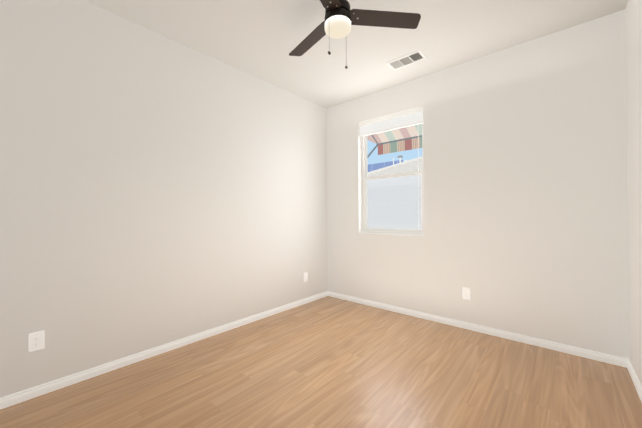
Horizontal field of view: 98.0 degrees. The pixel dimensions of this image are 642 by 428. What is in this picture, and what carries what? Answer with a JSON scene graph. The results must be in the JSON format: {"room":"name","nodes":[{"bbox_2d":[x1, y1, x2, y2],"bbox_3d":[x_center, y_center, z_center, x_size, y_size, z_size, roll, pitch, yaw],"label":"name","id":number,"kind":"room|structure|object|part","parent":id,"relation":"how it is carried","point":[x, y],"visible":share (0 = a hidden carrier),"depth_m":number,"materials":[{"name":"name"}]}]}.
{"room":"empty bedroom","nodes":[
{"label":"empty bedroom","id":0,"kind":"room"},
{"bbox_2d":[0,0,327,397],"bbox_3d":[-1.236,-0.178,2.674,0.150,2.740,4.174,-1,0,41],"label":"wall","id":1,"kind":"structure","parent":0,"point":[156,189],"depth_m":2.25,"materials":[{"name":"white paint"}]},
{"bbox_2d":[28,331,43,351],"bbox_3d":[-1.860,0.833,1.824,0.008,0.118,0.074,-1,0,41],"label":"outlet","id":2,"kind":"object","parent":1,"relation":"attached to","point":[35,341],"visible":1,"depth_m":1.82,"materials":[{"name":"white plastic"}]},
{"bbox_2d":[0,291,327,408],"bbox_3d":[-1.167,1.159,2.614,0.013,0.064,3.874,-1,0,41],"label":"baseboard","id":3,"kind":"structure","parent":1,"relation":"attached to","point":[28,394],"depth_m":2.22,"materials":[{"name":"white wood"}]},
{"bbox_2d":[303,272,306,281],"bbox_3d":[-0.206,0.844,3.725,0.008,0.118,0.074,-1,0,41],"label":"outlet plate","id":4,"kind":"object","parent":1,"relation":"attached to","point":[304,277],"visible":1,"depth_m":3.71,"materials":[{"name":"white plastic"}]},
{"bbox_2d":[0,296,641,427],"bbox_3d":[-0.047,1.240,1.640,3.280,0.120,4.174,-1,0,41],"label":"floor","id":5,"kind":"structure","parent":0,"point":[328,362],"depth_m":1.93,"materials":[{"name":"brown wood"}]},
{"bbox_2d":[84,0,627,107],"bbox_3d":[-0.063,-1.619,1.654,3.280,0.120,4.174,-1,0,41],"label":"ceiling","id":6,"kind":"structure","parent":0,"point":[261,39],"depth_m":2.41,"materials":[{"name":"white paint"}]},
{"bbox_2d":[289,0,420,68],"bbox_3d":[0.022,-1.280,1.865,0.976,0.556,0.995,-1,0,41],"label":"ceiling fan","id":7,"kind":"object","parent":6,"relation":"hanging from","point":[341,17],"visible":1,"depth_m":1.86,"materials":[{"name":"black"}]},
{"bbox_3d":[0.112,-1.234,1.851,0.177,0.053,0.177,-1,0,41],"label":"globe","id":8,"kind":"part","parent":7,"relation":"part of"},
{"bbox_2d":[386,50,426,69],"bbox_3d":[0.863,-1.552,2.830,0.355,0.011,0.185,-1,0,41],"label":"ceiling vent","id":9,"kind":"object","parent":6,"relation":"in","point":[408,59],"visible":1,"depth_m":2.82,"materials":[{"name":"white metal"}]},
{"bbox_2d":[327,9,628,358],"bbox_3d":[1.266,-0.189,3.165,2.980,2.740,0.150,-1,0,41],"label":"wall","id":10,"kind":"structure","parent":0,"point":[525,192],"depth_m":2.60,"materials":[{"name":"white paint"}]},
{"bbox_2d":[362,123,423,235],"bbox_3d":[0.904,-0.489,3.525,0.872,1.484,0.072,-1,0,41],"label":"window","id":11,"kind":"structure","parent":10,"relation":"in","point":[389,203],"depth_m":3.54,"materials":[{"name":"white glass"}]},
{"bbox_2d":[359,106,422,225],"bbox_3d":[0.848,-0.458,3.460,0.864,1.542,0.042,-1,0,41],"label":"mini blind","id":12,"kind":"object","parent":11,"relation":"attached to","point":[405,118],"visible":0.85,"depth_m":3.42,"materials":[{"name":"white plastic"}]},
{"bbox_2d":[462,287,469,299],"bbox_3d":[1.491,0.818,2.863,0.074,0.118,0.008,-1,0,41],"label":"outlet","id":13,"kind":"object","parent":10,"relation":"attached to","point":[465,293],"visible":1,"depth_m":2.86,"materials":[{"name":"white plastic"}]},
{"bbox_2d":[328,291,623,366],"bbox_3d":[1.215,1.149,3.100,2.910,0.064,0.013,-1,0,41],"label":"baseboard","id":14,"kind":"structure","parent":10,"relation":"attached to","point":[602,357],"depth_m":2.67,"materials":[{"name":"white wood"}]},
{"bbox_2d":[625,0,641,385],"bbox_3d":[1.126,-0.201,0.620,0.150,2.740,4.174,-1,0,41],"label":"wall","id":15,"kind":"structure","parent":0,"point":[633,10],"depth_m":1.91,"materials":[{"name":"white paint"}]},
{"bbox_2d":[624,358,641,401],"bbox_3d":[1.071,1.138,0.667,0.013,0.064,3.874,-1,0,41],"label":"baseboard","id":16,"kind":"structure","parent":15,"relation":"attached to","point":[627,363],"depth_m":1.93,"materials":[{"name":"white wood"}]},
{"label":"outside","id":17,"kind":"structure","parent":0,"visible":0},
{"bbox_2d":[367,124,422,176],"bbox_3d":[3.729,0.788,8.706,22.000,7.014,11.407,-1,0,41],"label":"building","id":18,"kind":"structure","parent":17,"point":[399,143],"depth_m":4.27,"materials":[{"name":"tile"}]},
{"bbox_3d":[1.172,-1.037,3.765,1.265,0.802,0.595,-1,0,41],"label":"awning frame","id":19,"kind":"part","parent":18,"relation":"part of","materials":[{"name":"multicoloured fabric"}]}
]}

